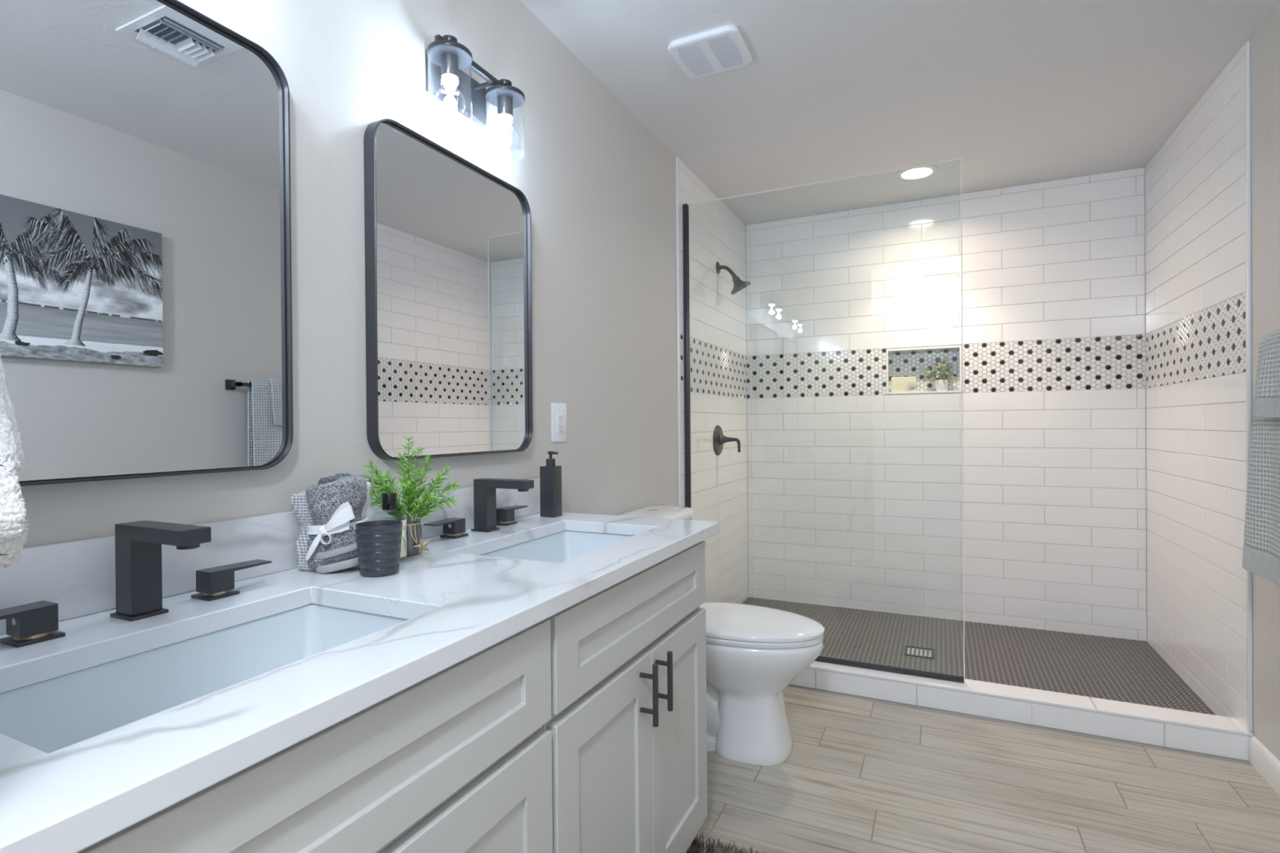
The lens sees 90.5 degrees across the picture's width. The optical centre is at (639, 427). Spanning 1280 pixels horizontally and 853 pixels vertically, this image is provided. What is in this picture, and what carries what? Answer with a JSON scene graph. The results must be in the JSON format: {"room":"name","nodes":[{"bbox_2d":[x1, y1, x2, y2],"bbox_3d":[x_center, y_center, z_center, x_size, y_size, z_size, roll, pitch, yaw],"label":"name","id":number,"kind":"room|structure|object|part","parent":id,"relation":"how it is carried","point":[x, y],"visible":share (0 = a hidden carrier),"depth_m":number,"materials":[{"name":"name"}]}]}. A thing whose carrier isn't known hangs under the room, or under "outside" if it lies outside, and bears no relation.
{"room":"bathroom","nodes":[
{"label":"bathroom","id":0,"kind":"room"},
{"bbox_2d":[20,0,748,604],"bbox_3d":[-0.419,-0.043,1.902,0.130,2.490,5.322,0,0,25],"label":"wall","id":1,"kind":"structure","parent":0,"point":[598,187],"depth_m":1.99,"materials":[{"name":"grey paint"}]},
{"bbox_2d":[0,0,293,486],"bbox_3d":[-0.796,-0.305,0.940,0.032,0.764,0.583,0,0,25],"label":"wall mirror","id":2,"kind":"object","parent":1,"relation":"attached to","point":[146,298],"visible":1,"depth_m":0.98,"materials":[{"name":"black metal"}]},
{"bbox_2d":[0,477,540,634],"bbox_3d":[-0.640,0.214,1.275,0.019,0.108,1.547,0,0,25],"label":"backsplash","id":3,"kind":"structure","parent":1,"relation":"attached to","point":[78,575],"depth_m":1.03,"materials":[{"name":"white stone"}]},
{"bbox_2d":[363,118,533,459],"bbox_3d":[-0.462,-0.311,1.645,0.032,0.764,0.583,0,0,25],"label":"wall mirror","id":4,"kind":"object","parent":1,"relation":"attached to","point":[448,240],"visible":1,"depth_m":1.58,"materials":[{"name":"black metal"}]},
{"bbox_2d":[425,34,524,157],"bbox_3d":[-0.421,-0.835,1.623,0.132,0.194,0.319,0,0,25],"label":"wall light","id":5,"kind":"object","parent":1,"relation":"attached to","point":[446,58],"visible":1,"depth_m":1.62,"materials":[{"name":"black metal"}]},
{"bbox_2d":[440,53,458,79],"bbox_3d":[-0.455,-0.863,1.520,0.041,0.050,0.041,0,0,25],"label":"socket","id":6,"kind":"object","parent":5,"relation":"attached to","point":[449,61],"depth_m":1.50,"materials":[{"name":"silver metal"}]},
{"bbox_3d":[-0.455,-0.812,1.520,0.100,0.150,0.100,0,0,25],"label":"lamp shade","id":7,"kind":"part","parent":5,"relation":"part of","materials":[{"name":"clear glass"}]},
{"bbox_3d":[-0.473,-0.878,1.647,0.018,0.103,0.210,0,0,25],"label":"plate","id":8,"kind":"part","parent":5,"relation":"part of","materials":[{"name":"clear glass"}]},
{"bbox_2d":[497,94,513,118],"bbox_3d":[-0.364,-0.864,1.714,0.041,0.050,0.041,0,0,25],"label":"socket","id":9,"kind":"object","parent":5,"relation":"attached to","point":[504,102],"depth_m":1.70,"materials":[{"name":"silver metal"}]},
{"bbox_3d":[-0.363,-0.814,1.714,0.100,0.150,0.100,0,0,25],"label":"lamp shade","id":10,"kind":"part","parent":5,"relation":"part of","materials":[{"name":"clear glass"}]},
{"bbox_2d":[551,403,566,442],"bbox_3d":[-0.264,-0.017,2.090,0.009,0.128,0.087,0,0,25],"label":"power outlet","id":11,"kind":"object","parent":1,"relation":"attached to","point":[558,411],"visible":1,"depth_m":2.08,"materials":[{"name":"white plastic"}]},
{"bbox_2d":[556,412,564,433],"bbox_3d":[-0.261,-0.017,2.089,0.003,0.070,0.041,0,0,25],"label":"receptacle","id":12,"kind":"object","parent":11,"relation":"attached to","point":[560,415],"depth_m":2.09,"materials":[{"name":"white plastic"}]},
{"bbox_2d":[675,156,681,506],"bbox_3d":[0.187,-0.076,3.042,0.012,2.436,0.013,0,0,25],"label":"trim","id":13,"kind":"structure","parent":1,"relation":"attached to","point":[677,157],"depth_m":3.04,"materials":[{"name":"white"}]},
{"bbox_2d":[712,425,740,455],"bbox_3d":[0.495,0.069,3.530,0.131,0.170,0.170,0,0,25],"label":"shower valve","id":14,"kind":"object","parent":1,"relation":"attached to","point":[718,439],"visible":1,"depth_m":3.52,"materials":[{"name":"brown metal"}]},
{"bbox_3d":[0.443,0.069,3.554,0.014,0.170,0.170,0,0,25],"label":"plate","id":15,"kind":"part","parent":14,"relation":"part of","materials":[{"name":"brown metal"}]},
{"bbox_3d":[0.501,0.085,3.527,0.119,0.100,0.060,0,0,25],"label":"lever","id":16,"kind":"part","parent":14,"relation":"part of","materials":[{"name":"brown metal"}]},
{"bbox_2d":[715,262,751,294],"bbox_3d":[0.531,-0.839,3.558,0.182,0.192,0.118,0,0,25],"label":"shower head","id":17,"kind":"object","parent":1,"relation":"attached to","point":[739,284],"visible":1,"depth_m":3.52},
{"bbox_3d":[0.488,-0.874,3.550,0.101,0.075,0.021,0,0,25],"label":"arm","id":18,"kind":"part","parent":17,"relation":"part of","materials":[{"name":"brown metal"}]},
{"bbox_2d":[520,0,1279,225],"bbox_3d":[0.565,-1.344,1.426,2.330,0.100,5.322,0,0,25],"label":"ceiling","id":19,"kind":"structure","parent":0,"point":[1022,92],"depth_m":2.41,"materials":[{"name":"white paint"}]},
{"bbox_2d":[667,25,753,79],"bbox_3d":[0.243,-1.284,2.180,0.247,0.021,0.227,0,0,25],"label":"exhaust fan","id":20,"kind":"object","parent":19,"relation":"attached to","point":[722,49],"visible":1,"depth_m":2.15,"materials":[{"name":"white plastic"}]},
{"bbox_2d":[896,164,937,180],"bbox_3d":[1.418,-1.305,3.251,0.196,0.009,0.196,0,0,25],"label":"recessed light","id":21,"kind":"object","parent":19,"relation":"in","point":[925,171],"visible":0.95,"depth_m":3.25,"materials":[{"name":"white plastic"}]},
{"bbox_2d":[745,167,1147,641],"bbox_3d":[1.657,-0.069,3.720,2.090,2.490,0.141,0,0,25],"label":"wall","id":22,"kind":"structure","parent":0,"point":[855,488],"depth_m":3.56,"materials":[{"name":"white tile"}]},
{"bbox_2d":[885,345,961,394],"bbox_3d":[1.654,-0.330,3.704,0.397,0.264,0.119,0,0,25],"label":"shower niche","id":23,"kind":"object","parent":22,"relation":"attached to","point":[900,362],"visible":0.75,"depth_m":3.73,"materials":[{"name":"white tile"}]},
{"bbox_2d":[891,376,918,392],"bbox_3d":[1.560,-0.254,3.737,0.151,0.090,0.032,0,0,25],"label":"soap box","id":24,"kind":"object","parent":23,"relation":"in","point":[899,384],"visible":0.91,"depth_m":3.72,"materials":[{"name":"beige"}]},
{"bbox_2d":[904,382,918,391],"bbox_3d":[1.586,-0.243,3.707,0.078,0.055,0.001,0,0,25],"label":"print","id":25,"kind":"object","parent":24,"relation":"attached to","point":[912,386],"depth_m":3.71},
{"bbox_2d":[916,355,957,391],"bbox_3d":[1.711,-0.312,3.659,0.212,0.205,0.086,0,0,25],"label":"plant","id":26,"kind":"object","parent":23,"relation":"in","point":[941,378],"visible":0.98,"depth_m":3.64,"materials":[{"name":"green plant"}]},
{"bbox_3d":[1.736,-0.243,3.654,0.074,0.066,0.074,0,0,25],"label":"pot","id":27,"kind":"part","parent":26,"relation":"part of","materials":[{"name":"white ceramic"}]},
{"bbox_2d":[741,596,1216,715],"bbox_3d":[1.410,1.126,3.183,2.070,0.070,1.061,0,0,25],"label":"floor","id":28,"kind":"structure","parent":0,"point":[1101,667],"depth_m":3.06,"materials":[{"name":"grey tile"}]},
{"bbox_2d":[904,644,934,659],"bbox_3d":[1.360,1.091,3.089,0.132,0.003,0.140,0,0,25],"label":"shower drain","id":29,"kind":"object","parent":28,"relation":"on","point":[911,651],"visible":1,"depth_m":3.08,"materials":[{"name":"silver metal"}]},
{"bbox_2d":[688,684,1279,852],"bbox_3d":[0.345,1.175,0.929,2.090,0.050,3.957,0,0,25],"label":"floor","id":30,"kind":"structure","parent":0,"point":[860,774],"depth_m":1.98,"materials":[{"name":"brown wood"}]},
{"bbox_2d":[77,618,552,852],"bbox_3d":[-0.533,0.729,0.806,0.600,0.858,0.745,0,0,25],"label":"vanity cabinet","id":31,"kind":"object","parent":30,"relation":"on","point":[459,759],"visible":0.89,"depth_m":0.76,"materials":[{"name":"grey paint"}]},
{"bbox_2d":[0,511,719,852],"bbox_3d":[-0.378,0.281,1.166,0.582,0.030,1.572,0,0,25],"label":"countertop","id":32,"kind":"structure","parent":31,"relation":"on","point":[457,602],"depth_m":0.77,"materials":[{"name":"white stone"}]},
{"bbox_2d":[0,520,271,647],"bbox_3d":[-0.677,0.204,0.890,0.167,0.133,0.392,0,0,25],"label":"faucet","id":33,"kind":"object","parent":32,"relation":"on","point":[138,544],"visible":1,"depth_m":0.90,"materials":[{"name":"black metal"}]},
{"bbox_3d":[-0.793,0.245,0.785,0.038,0.034,0.102,0,0,25],"label":"lever","id":34,"kind":"part","parent":33,"relation":"part of","materials":[{"name":"black metal"}]},
{"bbox_3d":[-0.779,0.269,0.814,0.048,0.005,0.048,0,0,25],"label":"handle","id":35,"kind":"part","parent":33,"relation":"part of","materials":[{"name":"black metal"}]},
{"bbox_3d":[-0.724,0.268,0.919,0.055,0.005,0.048,0,0,25],"label":"plate","id":36,"kind":"part","parent":33,"relation":"part of","materials":[{"name":"black metal"}]},
{"bbox_3d":[-0.672,0.201,0.893,0.160,0.128,0.039,0,0,25],"label":"spout","id":37,"kind":"part","parent":33,"relation":"part of","materials":[{"name":"black metal"}]},
{"bbox_3d":[-0.680,0.267,1.018,0.048,0.005,0.048,0,0,25],"label":"handle","id":38,"kind":"part","parent":33,"relation":"part of","materials":[{"name":"black metal"}]},
{"bbox_3d":[-0.667,0.243,1.046,0.038,0.034,0.102,0,0,25],"label":"lever","id":39,"kind":"part","parent":33,"relation":"part of","materials":[{"name":"black metal"}]},
{"bbox_2d":[0,604,408,753],"bbox_3d":[-0.523,0.372,0.802,0.338,0.143,0.513,0,0,25],"label":"sink","id":40,"kind":"object","parent":32,"relation":"in","point":[49,716],"visible":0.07,"depth_m":0.87,"materials":[{"name":"white ceramic"}]},
{"bbox_2d":[290,473,370,573],"bbox_3d":[-0.585,0.177,1.194,0.142,0.183,0.100,-1,0,-6],"label":"bundle","id":41,"kind":"object","parent":32,"relation":"on","point":[326,514],"visible":0.93,"depth_m":1.17,"materials":[{"name":"fabric"}]},
{"bbox_2d":[317,473,352,484],"bbox_3d":[-0.577,0.160,1.211,0.067,0.149,0.047,-1,0,-6],"label":"towel","id":42,"kind":"object","parent":41,"relation":"on","point":[339,477],"depth_m":1.19,"materials":[{"name":"grey fabric"}]},
{"bbox_2d":[355,520,402,577],"bbox_3d":[-0.478,0.221,1.165,0.080,0.092,0.080,0,0,25],"label":"tumbler","id":43,"kind":"object","parent":32,"relation":"on","point":[379,543],"visible":1,"depth_m":1.14,"materials":[{"name":"grey plastic"}]},
{"bbox_2d":[371,492,407,562],"bbox_3d":[-0.502,0.199,1.270,0.066,0.136,0.066,0,0,25],"label":"glass bottle","id":44,"kind":"object","parent":32,"relation":"on","point":[388,499],"visible":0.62,"depth_m":1.26,"materials":[{"name":"glass"}]},
{"bbox_2d":[403,524,407,553],"bbox_3d":[-0.485,0.223,1.257,0.023,0.056,0.063,0,0,39],"label":"print","id":45,"kind":"object","parent":44,"relation":"attached to","point":[405,531],"depth_m":1.27,"materials":[{"name":"grey paper"}]},
{"bbox_2d":[360,435,462,556],"bbox_3d":[-0.486,0.141,1.334,0.219,0.250,0.091,0,0,5],"label":"potted plant","id":46,"kind":"object","parent":32,"relation":"on","point":[415,545],"visible":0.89,"depth_m":1.32,"materials":[{"name":"green plant"}]},
{"bbox_3d":[-0.506,0.169,1.321,0.037,0.136,0.003,-1,0,-26],"label":"stem","id":47,"kind":"part","parent":46,"relation":"part of","materials":[{"name":"green plant"}]},
{"bbox_3d":[-0.480,0.178,1.316,0.002,0.116,0.027,-1,0,-28],"label":"stem","id":48,"kind":"part","parent":46,"relation":"part of","materials":[{"name":"green plant"}]},
{"bbox_3d":[-0.487,0.132,1.334,0.004,0.208,0.002,0,0,-5],"label":"stem","id":49,"kind":"part","parent":46,"relation":"part of","materials":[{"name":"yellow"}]},
{"bbox_3d":[-0.472,0.166,1.321,0.031,0.141,0.006,0,0,25],"label":"stem","id":50,"kind":"part","parent":46,"relation":"part of","materials":[{"name":"green plant"}]},
{"bbox_3d":[-0.457,0.188,1.318,0.055,0.097,0.003,0,0,22],"label":"stem","id":51,"kind":"part","parent":46,"relation":"part of","materials":[{"name":"green plant"}]},
{"bbox_3d":[-0.466,0.152,1.341,0.039,0.168,0.002,-1,0,-13],"label":"stem","id":52,"kind":"part","parent":46,"relation":"part of","materials":[{"name":"green plant"}]},
{"bbox_3d":[-0.442,0.163,1.332,0.075,0.146,0.002,0,0,2],"label":"stem","id":53,"kind":"part","parent":46,"relation":"part of","materials":[{"name":"green plant"}]},
{"bbox_3d":[-0.437,0.194,1.327,0.085,0.085,0.002,0,0,6],"label":"stem","id":54,"kind":"part","parent":46,"relation":"part of","materials":[{"name":"green plant"}]},
{"bbox_2d":[423,478,533,538],"bbox_3d":[-0.355,0.198,1.616,0.180,0.133,0.373,0,0,25],"label":"faucet","id":55,"kind":"object","parent":32,"relation":"on","point":[486,513],"visible":1,"depth_m":1.61,"materials":[{"name":"black metal"}]},
{"bbox_3d":[-0.467,0.239,1.519,0.038,0.034,0.102,0,0,25],"label":"lever","id":56,"kind":"part","parent":55,"relation":"part of","materials":[{"name":"black metal"}]},
{"bbox_3d":[-0.453,0.263,1.548,0.048,0.005,0.048,0,0,25],"label":"handle","id":57,"kind":"part","parent":55,"relation":"part of","materials":[{"name":"black metal"}]},
{"bbox_3d":[-0.399,0.262,1.636,0.055,0.005,0.048,0,0,25],"label":"plate","id":58,"kind":"part","parent":55,"relation":"part of","materials":[{"name":"black metal"}]},
{"bbox_3d":[-0.346,0.195,1.611,0.160,0.128,0.039,0,0,25],"label":"spout","id":59,"kind":"part","parent":55,"relation":"part of","materials":[{"name":"black metal"}]},
{"bbox_3d":[-0.370,0.261,1.738,0.048,0.005,0.048,0,0,25],"label":"handle","id":60,"kind":"part","parent":55,"relation":"part of","materials":[{"name":"black metal"}]},
{"bbox_3d":[-0.356,0.237,1.767,0.038,0.034,0.102,0,0,25],"label":"lever","id":61,"kind":"part","parent":55,"relation":"part of","materials":[{"name":"black metal"}]},
{"bbox_2d":[539,451,561,517],"bbox_3d":[-0.264,0.166,1.883,0.047,0.193,0.047,0,0,25],"label":"soap dispenser","id":62,"kind":"object","parent":32,"relation":"on","point":[550,475],"visible":1,"depth_m":1.86,"materials":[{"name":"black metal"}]},
{"bbox_2d":[481,530,634,563],"bbox_3d":[-0.183,0.366,1.521,0.338,0.143,0.531,0,0,25],"label":"sink","id":63,"kind":"object","parent":32,"relation":"in","point":[561,547],"visible":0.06,"depth_m":1.75,"materials":[{"name":"white ceramic"}]},
{"bbox_3d":[-0.224,0.771,0.873,0.019,0.559,0.352,0,0,25],"label":"door","id":64,"kind":"part","parent":31,"relation":"part of","materials":[{"name":"grey paint"}]},
{"bbox_2d":[542,541,706,852],"bbox_3d":[-0.214,0.724,1.482,0.600,0.858,0.745,0,0,25],"label":"vanity cabinet","id":65,"kind":"object","parent":30,"relation":"on","point":[628,723],"visible":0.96,"depth_m":1.31,"materials":[{"name":"grey paint"}]},
{"bbox_3d":[-0.062,0.768,1.216,0.019,0.559,0.378,0,0,25],"label":"door","id":66,"kind":"part","parent":65,"relation":"part of","materials":[{"name":"grey paint"}]},
{"bbox_3d":[0.011,0.387,1.375,0.019,0.162,0.733,0,0,25],"label":"drawer","id":67,"kind":"part","parent":65,"relation":"part of","materials":[{"name":"grey paint"}]},
{"bbox_3d":[0.019,0.554,1.322,0.041,0.128,0.012,0,0,25],"label":"handle","id":68,"kind":"part","parent":65,"relation":"part of","materials":[{"name":"black metal"}]},
{"bbox_3d":[0.053,0.554,1.393,0.041,0.128,0.012,0,0,25],"label":"handle","id":69,"kind":"part","parent":65,"relation":"part of","materials":[{"name":"black metal"}]},
{"bbox_3d":[0.095,0.765,1.549,0.019,0.559,0.352,0,0,25],"label":"door","id":70,"kind":"part","parent":65,"relation":"part of","materials":[{"name":"grey paint"}]},
{"bbox_2d":[616,505,824,765],"bbox_3d":[0.285,0.733,2.340,0.768,0.823,0.524,0,0,25],"label":"toilet","id":71,"kind":"object","parent":30,"relation":"on","point":[753,652],"visible":0.51,"depth_m":2.17,"materials":[{"name":"white ceramic"}]},
{"bbox_3d":[0.035,0.345,2.455,0.221,0.037,0.524,0,0,25],"label":"tank lid","id":72,"kind":"part","parent":71,"relation":"part of","materials":[{"name":"white ceramic"}]},
{"bbox_3d":[0.387,0.696,2.292,0.542,0.031,0.375,0,0,25],"label":"lid","id":73,"kind":"part","parent":71,"relation":"part of","materials":[{"name":"white plastic"}]},
{"bbox_3d":[0.385,0.722,2.293,0.538,0.019,0.371,0,0,25],"label":"seat","id":74,"kind":"part","parent":71,"relation":"part of","materials":[{"name":"white plastic"}]},
{"bbox_3d":[0.381,0.938,2.297,0.552,0.412,0.368,0,0,25],"label":"bowl","id":75,"kind":"part","parent":71,"relation":"part of","materials":[{"name":"white ceramic"}]},
{"bbox_2d":[685,832,764,852],"bbox_3d":[0.215,1.131,1.321,0.544,0.036,0.776,0,0,25],"label":"shag rug","id":76,"kind":"object","parent":30,"relation":"on","point":[696,847],"visible":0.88,"depth_m":1.71,"materials":[{"name":"grey fabric"}]},
{"bbox_2d":[789,661,1253,760],"bbox_3d":[1.157,1.097,2.649,2.089,0.116,0.127,0,0,25],"label":"shower curb","id":77,"kind":"object","parent":30,"relation":"on","point":[1193,731],"visible":0.62,"depth_m":2.41,"materials":[{"name":"white tile"}]},
{"bbox_2d":[682,158,964,683],"bbox_3d":[0.769,-0.025,2.845,1.212,2.134,0.021,0,0,25],"label":"screen","id":78,"kind":"object","parent":77,"relation":"on","point":[685,206],"visible":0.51,"depth_m":3.03,"materials":[{"name":"clear glass"}]},
{"bbox_2d":[1145,3,1279,761],"bbox_3d":[1.570,-0.055,0.962,0.130,2.490,5.322,0,0,25],"label":"wall","id":79,"kind":"structure","parent":0,"point":[1195,271],"depth_m":2.43,"materials":[{"name":"white tile"}]},
{"bbox_2d":[1244,40,1253,731],"bbox_3d":[2.065,-0.138,2.154,0.012,2.336,0.013,0,0,25],"label":"trim","id":80,"kind":"structure","parent":79,"relation":"attached to","point":[1246,46],"depth_m":2.15,"materials":[{"name":"white"}]},
{"bbox_2d":[1248,736,1279,795],"bbox_3d":[1.257,1.100,0.430,0.014,0.090,3.795,0,0,25],"label":"baseboard","id":81,"kind":"structure","parent":79,"relation":"attached to","point":[1264,762],"depth_m":2.04,"materials":[{"name":"white paint"}]},
{"bbox_3d":[-0.731,-0.057,0.389,0.620,2.443,0.120,0,0,25],"label":"wall","id":82,"kind":"structure","parent":0,"visible":0},
{"bbox_3d":[-0.583,-0.214,0.446,0.180,0.142,0.111,0,0,25],"label":"towel ring","id":83,"kind":"object","parent":82,"relation":"attached to","visible":0},
{"bbox_2d":[0,354,28,568],"bbox_3d":[-0.543,-0.036,0.482,0.242,0.271,0.081,0,0,25],"label":"hanging towel","id":84,"kind":"object","parent":83,"relation":"hanging from","point":[14,526],"visible":1,"depth_m":0.45,"materials":[{"name":"white fabric"}]},
{"bbox_3d":[1.776,-0.239,1.625,0.080,0.050,0.546,0,0,25],"label":"towel bar","id":85,"kind":"object","parent":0,"visible":0},
{"bbox_2d":[1241,337,1279,586],"bbox_3d":[1.775,0.086,1.706,0.080,0.705,0.531,0,0,25],"label":"bath towel","id":86,"kind":"object","parent":85,"relation":"hanging from","point":[1261,546],"visible":0.8,"depth_m":1.86,"materials":[{"name":"grey fabric"}]},
{"bbox_2d":[1253,329,1279,418],"bbox_3d":[1.767,-0.153,1.691,0.110,0.255,0.315,0,0,25],"label":"hand towel","id":87,"kind":"object","parent":86,"relation":"hanging from","point":[1267,404],"visible":1,"depth_m":1.79,"materials":[{"name":"grey fabric"}]}
]}

